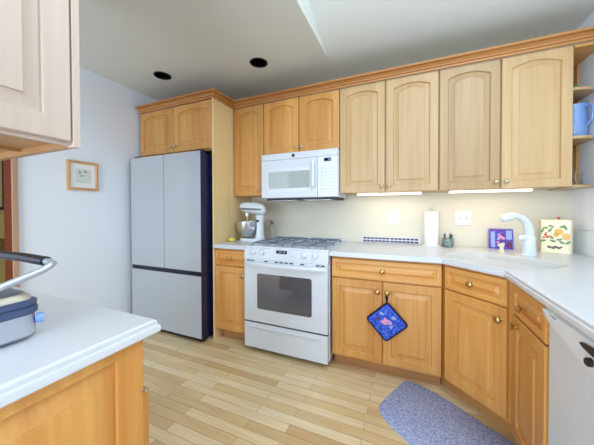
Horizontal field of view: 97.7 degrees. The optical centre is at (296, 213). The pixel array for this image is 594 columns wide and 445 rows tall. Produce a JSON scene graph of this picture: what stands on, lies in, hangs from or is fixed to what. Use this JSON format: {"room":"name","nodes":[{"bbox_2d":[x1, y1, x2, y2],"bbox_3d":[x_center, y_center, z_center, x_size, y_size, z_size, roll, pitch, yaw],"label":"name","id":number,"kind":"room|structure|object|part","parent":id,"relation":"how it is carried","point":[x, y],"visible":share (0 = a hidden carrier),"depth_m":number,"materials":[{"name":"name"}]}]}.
{"room":"kitchen","nodes":[
{"label":"kitchen","id":0,"kind":"room"},
{"bbox_2d":[0,210,4,282],"bbox_3d":[-3.932,-0.036,1.716,0.120,2.500,5.300,0,1,23],"label":"wall","id":1,"kind":"structure","parent":0,"point":[2,261],"depth_m":2.94,"materials":[{"name":"brown paint"}]},
{"bbox_2d":[0,161,3,209],"bbox_3d":[-3.431,-0.401,2.680,0.032,0.720,0.600,0,1,23],"label":"framed picture","id":2,"kind":"object","parent":1,"relation":"attached to","point":[1,162],"visible":0.32,"depth_m":2.93,"materials":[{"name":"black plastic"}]},
{"bbox_2d":[0,238,4,250],"bbox_3d":[-3.340,0.351,2.921,0.012,0.140,0.140,0,1,23],"label":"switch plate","id":3,"kind":"object","parent":1,"relation":"attached to","point":[2,240],"visible":0.43,"depth_m":2.94,"materials":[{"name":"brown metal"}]},
{"bbox_2d":[17,67,171,313],"bbox_3d":[-2.565,-0.068,1.073,0.100,2.574,5.200,0,1,23],"label":"wall","id":4,"kind":"structure","parent":0,"point":[87,234],"depth_m":2.42,"materials":[{"name":"white paint"}]},
{"bbox_2d":[3,159,12,281],"bbox_3d":[-2.360,0.187,1.545,0.104,2.050,0.921,0,1,23],"label":"trim","id":5,"kind":"structure","parent":4,"relation":"attached to","point":[6,163],"depth_m":1.95,"materials":[{"name":"red wood"}]},
{"bbox_2d":[11,158,19,287],"bbox_3d":[-2.305,0.172,1.521,0.016,2.080,0.974,0,1,23],"label":"trim","id":6,"kind":"structure","parent":4,"relation":"attached to","point":[14,166],"depth_m":1.95,"materials":[{"name":"brown wood"}]},
{"bbox_2d":[66,159,98,190],"bbox_3d":[-1.943,-0.342,2.358,0.022,0.262,0.245,0,1,23],"label":"framed picture","id":7,"kind":"object","parent":4,"relation":"attached to","point":[80,175],"visible":1,"depth_m":2.35,"materials":[{"name":"brown wood"}]},
{"bbox_2d":[75,168,90,183],"bbox_3d":[-1.944,-0.340,2.361,0.001,0.128,0.120,0,1,23],"label":"artwork","id":8,"kind":"object","parent":7,"relation":"attached to","point":[82,175],"depth_m":2.36},
{"bbox_2d":[79,0,337,106],"bbox_3d":[-1.565,-1.997,0.613,2.089,1.390,5.200,0,1,23],"label":"ceiling","id":9,"kind":"structure","parent":0,"point":[201,44],"depth_m":2.04,"materials":[{"name":"white paint"}]},
{"bbox_2d":[0,0,80,160],"bbox_3d":[-1.324,-0.703,0.422,0.872,1.008,1.221,0,1,23],"label":"upper cabinet","id":10,"kind":"object","parent":9,"relation":"hanging from","point":[40,61],"visible":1,"depth_m":0.74,"materials":[{"name":"brown wood"}]},
{"bbox_3d":[-1.229,-0.220,0.377,0.016,0.016,1.200,0,1,23],"label":"divider rail","id":11,"kind":"part","parent":10,"relation":"part of","materials":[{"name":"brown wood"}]},
{"bbox_3d":[-1.088,-0.225,0.316,0.290,0.005,1.200,0,1,23],"label":"panel","id":12,"kind":"part","parent":10,"relation":"part of","materials":[{"name":"brown wood"}]},
{"bbox_3d":[-0.947,-0.214,0.256,0.016,0.026,1.200,0,1,23],"label":"light rail","id":13,"kind":"part","parent":10,"relation":"part of","materials":[{"name":"brown wood"}]},
{"bbox_3d":[-1.102,-0.712,0.980,0.838,1.006,0.020,0,1,23],"label":"panel","id":14,"kind":"part","parent":10,"relation":"part of","materials":[{"name":"brown wood"}]},
{"bbox_2d":[153,71,171,79],"bbox_3d":[-1.294,-1.401,2.496,0.158,0.155,0.158,0,1,23],"label":"recessed light","id":15,"kind":"object","parent":9,"relation":"in","point":[158,74],"visible":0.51,"depth_m":2.55,"materials":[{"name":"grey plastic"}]},
{"bbox_2d":[250,57,267,67],"bbox_3d":[-0.337,-1.401,2.281,0.158,0.155,0.158,0,1,23],"label":"recessed light","id":16,"kind":"object","parent":9,"relation":"in","point":[257,62],"visible":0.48,"depth_m":2.34,"materials":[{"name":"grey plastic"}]},
{"bbox_2d":[143,331,517,444],"bbox_3d":[-1.421,1.247,0.654,5.540,0.050,5.300,0,1,23],"label":"floor","id":17,"kind":"structure","parent":0,"point":[224,390],"depth_m":1.70,"materials":[{"name":"brown wood"}]},
{"bbox_2d":[0,340,148,444],"bbox_3d":[-1.121,0.788,0.392,1.004,0.872,1.221,0,1,23],"label":"base cabinet","id":18,"kind":"object","parent":17,"relation":"on","point":[106,401],"visible":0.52,"depth_m":0.61,"materials":[{"name":"brown wood"}]},
{"bbox_2d":[0,283,160,408],"bbox_3d":[-1.241,0.330,0.429,1.294,0.040,1.267,0,1,23],"label":"countertop","id":19,"kind":"structure","parent":18,"relation":"on","point":[73,336],"depth_m":0.62,"materials":[{"name":"white"}]},
{"bbox_2d":[0,251,56,345],"bbox_3d":[-0.839,0.209,0.570,0.353,0.196,0.367,0,1,23],"label":"press","id":20,"kind":"object","parent":19,"relation":"on","point":[18,321],"visible":1,"depth_m":0.61,"materials":[{"name":"grey metal"}]},
{"bbox_3d":[-0.844,0.188,0.558,0.288,0.012,0.288,0,1,23],"label":"lid","id":21,"kind":"part","parent":20,"relation":"part of","materials":[{"name":"grey metal"}]},
{"bbox_3d":[-0.844,0.202,0.559,0.308,0.014,0.308,0,1,23],"label":"lid","id":22,"kind":"part","parent":20,"relation":"part of","materials":[{"name":"beige metal"}]},
{"bbox_3d":[-0.840,0.165,0.568,0.353,0.100,0.364,0,1,23],"label":"handle","id":23,"kind":"part","parent":20,"relation":"part of","materials":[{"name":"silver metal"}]},
{"bbox_3d":[-0.867,0.801,0.937,0.950,0.600,0.020,0,1,23],"label":"door","id":24,"kind":"part","parent":18,"relation":"part of","materials":[{"name":"brown wood"}]},
{"bbox_2d":[131,149,212,341],"bbox_3d":[-1.160,0.295,2.880,0.942,1.790,0.740,0,1,23],"label":"refrigerator","id":25,"kind":"object","parent":17,"relation":"on","point":[172,216],"visible":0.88,"depth_m":2.49,"materials":[{"name":"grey metal"}]},
{"bbox_3d":[-1.521,-0.021,2.630,0.475,1.104,0.005,0,1,23],"label":"panel","id":26,"kind":"part","parent":25,"relation":"part of","materials":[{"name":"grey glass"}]},
{"bbox_3d":[-1.304,0.859,2.550,0.942,0.572,0.005,0,1,23],"label":"panel","id":27,"kind":"part","parent":25,"relation":"part of","materials":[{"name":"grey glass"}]},
{"bbox_3d":[-1.288,0.859,2.586,0.942,0.572,0.072,0,1,23],"label":"freezer drawer","id":28,"kind":"part","parent":25,"relation":"part of","materials":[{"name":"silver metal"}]},
{"bbox_3d":[-1.086,-0.020,2.443,0.461,1.104,0.005,0,1,23],"label":"panel","id":29,"kind":"part","parent":25,"relation":"part of","materials":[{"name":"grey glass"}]},
{"bbox_3d":[-1.070,-0.021,2.479,0.461,1.104,0.072,0,1,23],"label":"door","id":30,"kind":"part","parent":25,"relation":"part of","materials":[{"name":"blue metal"}]},
{"bbox_2d":[216,248,244,339],"bbox_3d":[-0.492,0.755,2.657,0.356,0.872,0.670,0,1,23],"label":"base cabinet","id":31,"kind":"object","parent":17,"relation":"on","point":[230,291],"visible":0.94,"depth_m":2.39,"materials":[{"name":"brown wood"}]},
{"bbox_3d":[-0.605,0.408,2.392,0.353,0.142,0.021,0,1,23],"label":"drawer","id":32,"kind":"part","parent":31,"relation":"part of","materials":[{"name":"brown wood"}]},
{"bbox_2d":[213,238,268,249],"bbox_3d":[-0.491,0.297,2.655,0.354,0.040,0.659,0,1,23],"label":"countertop","id":33,"kind":"structure","parent":31,"relation":"on","point":[237,244],"depth_m":2.39,"materials":[{"name":"white"}]},
{"bbox_2d":[236,202,265,241],"bbox_3d":[-0.469,0.078,2.666,0.324,0.396,0.240,0,1,23],"label":"stand mixer","id":34,"kind":"object","parent":33,"relation":"on","point":[247,229],"visible":0.98,"depth_m":2.59,"materials":[{"name":"white metal"}]},
{"bbox_2d":[236,221,255,236],"bbox_3d":[-0.506,0.158,2.683,0.242,0.157,0.240,0,1,23],"label":"bowl","id":35,"kind":"object","parent":34,"relation":"on","point":[245,228],"depth_m":2.59,"materials":[{"name":"silver metal"}]},
{"bbox_2d":[268,220,274,237],"bbox_3d":[-0.274,0.170,2.816,0.061,0.208,0.060,-1,1,-42],"label":"oil cruet","id":36,"kind":"object","parent":33,"relation":"on","point":[271,230],"visible":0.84,"depth_m":2.80,"materials":[{"name":"clear glass"}]},
{"bbox_2d":[212,98,251,339],"bbox_3d":[-0.662,0.049,2.737,0.019,2.282,0.639,0,1,23],"label":"end panel","id":37,"kind":"object","parent":17,"relation":"on","point":[226,211],"visible":0.54,"depth_m":2.55,"materials":[{"name":"wood"}]},
{"bbox_2d":[244,236,346,364],"bbox_3d":[0.009,0.719,2.403,0.759,0.945,0.726,0,1,23],"label":"gas range","id":38,"kind":"object","parent":17,"relation":"on","point":[288,279],"visible":1,"depth_m":2.10,"materials":[{"name":"white metal"}]},
{"bbox_3d":[-0.124,0.426,2.091,0.735,0.031,0.055,0,1,23],"label":"handle","id":39,"kind":"part","parent":38,"relation":"part of","materials":[{"name":"white ceramic"}]},
{"bbox_3d":[-0.106,0.670,2.135,0.753,0.509,0.044,0,1,23],"label":"oven door","id":40,"kind":"part","parent":38,"relation":"part of","materials":[{"name":"white metal"}]},
{"bbox_3d":[-0.106,0.340,2.132,0.759,0.100,0.040,0,1,23],"label":"control panel","id":41,"kind":"part","parent":38,"relation":"part of","materials":[{"name":"white metal"}]},
{"bbox_3d":[-0.105,1.044,2.140,0.753,0.217,0.044,0,1,23],"label":"storage drawer","id":42,"kind":"part","parent":38,"relation":"part of","materials":[{"name":"white metal"}]},
{"bbox_2d":[246,239,346,251],"bbox_3d":[0.024,0.273,2.433,0.759,0.025,0.646,0,1,23],"label":"cooktop","id":43,"kind":"object","parent":38,"relation":"in","point":[289,245],"depth_m":2.25,"materials":[{"name":"grey metal"}]},
{"bbox_3d":[0.138,0.327,1.996,0.052,0.052,0.033,0,1,23],"label":"control knob","id":44,"kind":"part","parent":38,"relation":"part of","materials":[{"name":"white plastic"}]},
{"bbox_2d":[332,256,441,385],"bbox_3d":[0.729,0.759,2.131,0.749,0.872,0.670,0,1,23],"label":"base cabinet","id":45,"kind":"object","parent":17,"relation":"on","point":[360,286],"visible":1,"depth_m":1.85,"materials":[{"name":"brown wood"}]},
{"bbox_3d":[0.445,0.786,1.945,0.368,0.588,0.021,0,1,23],"label":"door","id":46,"kind":"part","parent":45,"relation":"part of","materials":[{"name":"brown wood"}]},
{"bbox_3d":[0.616,0.412,1.865,0.746,0.142,0.021,0,1,23],"label":"drawer","id":47,"kind":"part","parent":45,"relation":"part of","materials":[{"name":"brown wood"}]},
{"bbox_2d":[367,296,407,340],"bbox_3d":[0.633,0.722,1.832,0.275,0.362,0.017,0,1,23],"label":"potholder","id":48,"kind":"object","parent":45,"relation":"hanging from","point":[385,320],"visible":0.98,"depth_m":1.83,"materials":[{"name":"blue fabric"}]},
{"bbox_3d":[0.789,0.787,1.797,0.370,0.588,0.021,0,1,23],"label":"door","id":49,"kind":"part","parent":45,"relation":"part of","materials":[{"name":"brown wood"}]},
{"bbox_2d":[379,381,515,444],"bbox_3d":[0.808,1.200,1.390,0.532,0.010,0.838,-1,1,-29],"label":"floor mat","id":50,"kind":"object","parent":17,"relation":"on","point":[419,415],"visible":1,"depth_m":1.49,"materials":[{"name":"carpet"}]},
{"bbox_2d":[441,264,514,433],"bbox_3d":[1.442,0.763,1.692,0.902,0.872,0.911,0,1,23],"label":"base cabinet","id":51,"kind":"object","parent":17,"relation":"on","point":[476,339],"visible":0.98,"depth_m":1.50,"materials":[{"name":"brown wood"}]},
{"bbox_2d":[329,242,593,339],"bbox_3d":[0.675,0.391,0.877,1.667,0.186,3.004,0,1,23],"label":"countertop","id":52,"kind":"structure","parent":51,"relation":"on","point":[563,283],"depth_m":1.51,"materials":[{"name":"white stone"}]},
{"bbox_2d":[422,207,440,246],"bbox_3d":[1.150,0.112,2.221,0.140,0.332,0.140,0,1,23],"label":"paper towel holder","id":53,"kind":"object","parent":52,"relation":"on","point":[431,219],"visible":1,"depth_m":2.18,"materials":[{"name":"white paper"}]},
{"bbox_2d":[442,232,453,246],"bbox_3d":[1.267,0.218,2.176,0.088,0.120,0.088,0,1,23],"label":"jar","id":54,"kind":"object","parent":52,"relation":"on","point":[446,242],"visible":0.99,"depth_m":2.15,"materials":[{"name":"green glass"}]},
{"bbox_2d":[488,229,513,248],"bbox_3d":[1.619,0.200,2.062,0.158,0.158,0.025,0,1,23],"label":"picture card","id":55,"kind":"object","parent":52,"relation":"on","point":[496,236],"visible":0.97,"depth_m":2.06,"materials":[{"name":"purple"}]},
{"bbox_2d":[491,232,494,246],"bbox_3d":[1.570,0.205,2.079,0.028,0.122,0.016,0,1,23],"label":"print","id":56,"kind":"object","parent":55,"relation":"attached to","point":[492,233],"depth_m":2.08,"materials":[{"name":"white paper"}]},
{"bbox_2d":[506,231,511,239],"bbox_3d":[1.667,0.169,2.041,0.036,0.070,0.009,0,1,23],"label":"print","id":57,"kind":"object","parent":55,"relation":"attached to","point":[508,233],"depth_m":2.04,"materials":[{"name":"white"}]},
{"bbox_2d":[507,242,511,247],"bbox_3d":[1.666,0.244,2.033,0.032,0.046,0.006,0,1,23],"label":"print","id":58,"kind":"object","parent":55,"relation":"attached to","point":[509,244],"depth_m":2.03,"materials":[{"name":"red"}]},
{"bbox_2d":[497,243,504,251],"bbox_3d":[1.512,0.251,1.919,0.064,0.060,0.044,-1,1,-44],"label":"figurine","id":59,"kind":"object","parent":52,"relation":"on","point":[501,249],"visible":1,"depth_m":1.91,"materials":[{"name":"beige ceramic"}]},
{"bbox_2d":[443,251,570,270],"bbox_3d":[1.269,0.379,1.625,0.432,0.186,0.554,0,1,-22],"label":"sink","id":60,"kind":"object","parent":52,"relation":"in","point":[470,260],"depth_m":1.65,"materials":[{"name":"white ceramic"}]},
{"bbox_2d":[499,212,536,255],"bbox_3d":[1.492,0.137,1.751,0.258,0.292,0.087,0,1,-9],"label":"faucet","id":61,"kind":"object","parent":52,"relation":"on","point":[528,248],"visible":1,"depth_m":1.74,"materials":[{"name":"white metal"}]},
{"bbox_3d":[1.525,0.164,1.754,0.060,0.041,0.040,0,1,-9],"label":"lever","id":62,"kind":"part","parent":61,"relation":"part of","materials":[{"name":"white metal"}]},
{"bbox_2d":[540,217,573,254],"bbox_3d":[1.869,0.152,1.868,0.094,0.256,0.164,-1,1,-35],"label":"cutting board","id":63,"kind":"object","parent":52,"relation":"on","point":[556,234],"visible":1,"depth_m":1.83,"materials":[{"name":"beige"}]},
{"bbox_3d":[1.869,0.049,1.867,0.094,0.018,0.164,-1,1,-35],"label":"lid","id":64,"kind":"part","parent":63,"relation":"part of","materials":[{"name":"beige metal"}]},
{"bbox_3d":[1.011,0.415,1.518,0.041,0.036,0.036,0,1,-22],"label":"knob","id":65,"kind":"part","parent":51,"relation":"part of","materials":[{"name":"gold metal"}]},
{"bbox_3d":[1.040,0.415,1.529,0.021,0.142,0.362,0,1,-22],"label":"drawer","id":66,"kind":"part","parent":51,"relation":"part of","materials":[{"name":"brown wood"}]},
{"bbox_3d":[1.041,0.790,1.534,0.021,0.588,0.362,0,1,-22],"label":"door","id":67,"kind":"part","parent":51,"relation":"part of","materials":[{"name":"brown wood"}]},
{"bbox_3d":[1.067,0.564,1.379,0.041,0.036,0.036,0,1,-22],"label":"knob","id":68,"kind":"part","parent":51,"relation":"part of","materials":[{"name":"gold metal"}]},
{"bbox_2d":[507,284,548,444],"bbox_3d":[1.280,0.772,1.028,0.674,0.872,0.362,0,1,23],"label":"base cabinet","id":69,"kind":"object","parent":17,"relation":"on","point":[529,326],"visible":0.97,"depth_m":1.11,"materials":[{"name":"brown wood"}]},
{"bbox_3d":[1.022,0.534,1.229,0.041,0.036,0.036,0,1,23],"label":"knob","id":70,"kind":"part","parent":69,"relation":"part of","materials":[{"name":"gold metal"}]},
{"bbox_3d":[0.986,0.420,1.144,0.041,0.036,0.036,0,1,23],"label":"knob","id":71,"kind":"part","parent":69,"relation":"part of","materials":[{"name":"gold metal"}]},
{"bbox_3d":[1.014,0.421,1.132,0.021,0.142,0.340,0,1,23],"label":"drawer","id":72,"kind":"part","parent":69,"relation":"part of","materials":[{"name":"brown wood"}]},
{"bbox_2d":[542,308,593,444],"bbox_3d":[1.071,0.781,0.587,0.612,0.868,0.598,0,1,23],"label":"dishwasher","id":73,"kind":"object","parent":17,"relation":"on","point":[571,351],"visible":0.91,"depth_m":0.83,"materials":[{"name":"white metal"}]},
{"bbox_3d":[0.791,0.377,0.678,0.004,0.024,0.170,0,1,23],"label":"latch handle","id":74,"kind":"part","parent":73,"relation":"part of","materials":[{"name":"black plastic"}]},
{"bbox_2d":[237,44,573,249],"bbox_3d":[0.293,-0.099,2.727,4.040,2.574,0.100,0,1,23],"label":"wall","id":75,"kind":"structure","parent":0,"point":[354,217],"depth_m":2.33,"materials":[{"name":"beige paint"}]},
{"bbox_2d":[140,99,211,156],"bbox_3d":[-1.135,-0.852,2.909,0.988,0.482,0.672,0,1,23],"label":"upper cabinet","id":76,"kind":"object","parent":75,"relation":"attached to","point":[188,127],"visible":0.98,"depth_m":2.61,"materials":[{"name":"brown wood"}]},
{"bbox_3d":[-1.475,-0.851,2.736,0.493,0.457,0.021,0,1,23],"label":"door","id":77,"kind":"part","parent":76,"relation":"part of","materials":[{"name":"brown wood"}]},
{"bbox_3d":[-1.022,-0.849,2.542,0.482,0.457,0.021,0,1,23],"label":"door","id":78,"kind":"part","parent":76,"relation":"part of","materials":[{"name":"brown wood"}]},
{"bbox_2d":[135,26,593,113],"bbox_3d":[0.082,-1.111,2.182,3.798,0.063,0.346,0,1,23],"label":"crown molding","id":79,"kind":"structure","parent":76,"relation":"on","point":[586,34],"depth_m":2.04,"materials":[{"name":"brown wood"}]},
{"bbox_2d":[234,104,263,196],"bbox_3d":[-0.435,-0.638,2.771,0.362,0.910,0.377,0,1,23],"label":"upper cabinet","id":80,"kind":"object","parent":75,"relation":"attached to","point":[248,121],"visible":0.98,"depth_m":2.63,"materials":[{"name":"brown wood"}]},
{"bbox_2d":[264,89,339,154],"bbox_3d":[0.081,-0.831,2.546,0.760,0.520,0.377,0,1,23],"label":"upper cabinet","id":81,"kind":"object","parent":75,"relation":"attached to","point":[309,122],"visible":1,"depth_m":2.39,"materials":[{"name":"brown wood"}]},
{"bbox_3d":[-0.153,-0.825,2.489,0.368,0.510,0.021,0,1,23],"label":"door","id":82,"kind":"part","parent":81,"relation":"part of","materials":[{"name":"brown wood"}]},
{"bbox_2d":[262,148,347,200],"bbox_3d":[0.069,-0.346,2.519,0.754,0.440,0.448,0,1,23],"label":"microwave","id":83,"kind":"object","parent":81,"relation":"attached to","point":[313,175],"visible":0.98,"depth_m":2.34,"materials":[{"name":"white metal"}]},
{"bbox_3d":[-0.079,-0.325,2.408,0.565,0.353,0.026,0,1,23],"label":"door","id":84,"kind":"part","parent":83,"relation":"part of","materials":[{"name":"white ceramic"}]},
{"bbox_3d":[0.142,-0.352,2.272,0.031,0.243,0.052,0,1,23],"label":"handle","id":85,"kind":"part","parent":83,"relation":"part of","materials":[{"name":"white ceramic"}]},
{"bbox_3d":[0.267,-0.324,2.259,0.181,0.353,0.024,0,1,23],"label":"control panel","id":86,"kind":"part","parent":83,"relation":"part of","materials":[{"name":"white plastic"}]},
{"bbox_3d":[0.196,-0.824,2.338,0.378,0.510,0.021,0,1,23],"label":"door","id":87,"kind":"part","parent":81,"relation":"part of","materials":[{"name":"brown wood"}]},
{"bbox_2d":[340,70,438,194],"bbox_3d":[0.781,-0.634,2.248,0.761,0.910,0.377,0,1,23],"label":"upper cabinet","id":88,"kind":"object","parent":75,"relation":"attached to","point":[389,129],"visible":1,"depth_m":2.09,"materials":[{"name":"brown wood"}]},
{"bbox_3d":[0.547,-0.628,2.190,0.370,0.900,0.021,0,1,23],"label":"door","id":89,"kind":"part","parent":88,"relation":"part of","materials":[{"name":"brown wood"}]},
{"bbox_2d":[357,191,421,195],"bbox_3d":[0.789,-0.173,2.248,0.530,0.019,0.054,0,1,23],"label":"light","id":90,"kind":"object","parent":88,"relation":"attached to","point":[420,192],"visible":1,"depth_m":2.22,"materials":[{"name":"white plastic"}]},
{"bbox_2d":[357,193,420,195],"bbox_3d":[0.789,-0.169,2.246,0.518,0.010,0.050,0,1,23],"label":"diffuser","id":91,"kind":"object","parent":90,"relation":"attached to","point":[359,194],"depth_m":2.24,"materials":[{"name":"white plastic"}]},
{"bbox_3d":[0.897,-0.627,2.039,0.376,0.900,0.021,0,1,23],"label":"door","id":92,"kind":"part","parent":88,"relation":"part of","materials":[{"name":"brown wood"}]},
{"bbox_2d":[362,236,419,243],"bbox_3d":[0.869,0.247,2.424,0.510,0.054,0.010,0,1,23],"label":"air vent","id":93,"kind":"object","parent":75,"relation":"in","point":[364,238],"visible":1,"depth_m":2.42,"materials":[{"name":"white plastic"}]},
{"bbox_2d":[386,211,398,223],"bbox_3d":[0.887,0.033,2.413,0.116,0.124,0.009,0,1,23],"label":"wall plate","id":94,"kind":"object","parent":75,"relation":"attached to","point":[392,217],"visible":1,"depth_m":2.41,"materials":[{"name":"white plastic"}]},
{"bbox_2d":[387,213,390,220],"bbox_3d":[0.862,0.033,2.421,0.036,0.072,0.002,0,1,23],"label":"socket","id":95,"kind":"object","parent":94,"relation":"attached to","point":[388,214],"depth_m":2.42,"materials":[{"name":"white plastic"}]},
{"bbox_2d":[393,213,396,220],"bbox_3d":[0.910,0.033,2.400,0.036,0.072,0.002,0,1,23],"label":"socket","id":96,"kind":"object","parent":94,"relation":"attached to","point":[394,214],"depth_m":2.40,"materials":[{"name":"grey plastic"}]},
{"bbox_2d":[455,211,470,225],"bbox_3d":[1.400,0.038,2.189,0.116,0.124,0.014,0,1,23],"label":"wall plate","id":97,"kind":"object","parent":75,"relation":"attached to","point":[461,217],"visible":1,"depth_m":2.19,"materials":[{"name":"white plastic"}]},
{"bbox_2d":[435,45,573,192],"bbox_3d":[1.479,-0.632,1.947,0.758,0.910,0.377,0,1,23],"label":"upper cabinet","id":98,"kind":"object","parent":75,"relation":"attached to","point":[505,123],"visible":1,"depth_m":1.79,"materials":[{"name":"brown wood"}]},
{"bbox_3d":[1.248,-0.626,1.888,0.371,0.900,0.021,0,1,23],"label":"door","id":99,"kind":"part","parent":98,"relation":"part of","materials":[{"name":"brown wood"}]},
{"bbox_2d":[448,188,533,192],"bbox_3d":[1.423,-0.171,1.931,0.515,0.019,0.054,0,1,23],"label":"light","id":100,"kind":"object","parent":98,"relation":"attached to","point":[514,189],"visible":0.97,"depth_m":1.90,"materials":[{"name":"white plastic"}]},
{"bbox_3d":[1.596,-0.625,1.738,0.371,0.900,0.021,0,1,23],"label":"door","id":101,"kind":"part","parent":98,"relation":"part of","materials":[{"name":"brown wood"}]},
{"bbox_2d":[309,0,593,78],"bbox_3d":[0.198,-1.992,-0.147,1.751,1.390,5.200,0,1,23],"label":"ceiling","id":102,"kind":"structure","parent":0,"point":[357,37],"depth_m":1.88,"materials":[{"name":"white paint"}]},
{"bbox_2d":[572,11,593,257],"bbox_3d":[1.052,-0.720,-0.495,0.100,3.900,5.200,0,1,23],"label":"wall","id":103,"kind":"structure","parent":0,"point":[582,199],"depth_m":1.77,"materials":[{"name":"white paint"}]},
{"bbox_2d":[548,41,593,190],"bbox_3d":[1.901,-0.624,1.786,0.140,0.905,0.339,0,1,23],"label":"corner shelf unit","id":104,"kind":"object","parent":103,"relation":"attached to","point":[582,51],"visible":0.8,"depth_m":1.73,"materials":[{"name":"brown wood"}]},
{"bbox_3d":[1.906,-0.180,1.799,0.140,0.018,0.324,0,1,23],"label":"shelf","id":105,"kind":"part","parent":104,"relation":"part of","materials":[{"name":"brown wood"}]},
{"bbox_2d":[572,171,582,184],"bbox_3d":[1.920,-0.240,1.789,0.068,0.100,0.068,0,1,23],"label":"drinking glass","id":106,"kind":"object","parent":104,"relation":"on","point":[576,175],"visible":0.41,"depth_m":1.76,"materials":[{"name":"white"}]},
{"bbox_2d":[573,102,593,135],"bbox_3d":[1.886,-0.618,1.754,0.128,0.228,0.170,0,1,23],"label":"pitcher","id":107,"kind":"object","parent":104,"relation":"on","point":[581,122],"visible":0.47,"depth_m":1.72,"materials":[{"name":"blue ceramic"}]},
{"bbox_3d":[1.904,-0.648,1.685,0.019,0.143,0.061,0,1,8],"label":"handle","id":108,"kind":"part","parent":107,"relation":"part of","materials":[{"name":"blue ceramic"}]},
{"bbox_3d":[1.904,-0.805,1.790,0.140,0.018,0.324,0,1,23],"label":"shelf","id":109,"kind":"part","parent":104,"relation":"part of","materials":[{"name":"brown wood"}]},
{"bbox_3d":[1.905,-0.495,1.794,0.140,0.018,0.324,0,1,23],"label":"shelf","id":110,"kind":"part","parent":104,"relation":"part of","materials":[{"name":"brown wood"}]}
]}

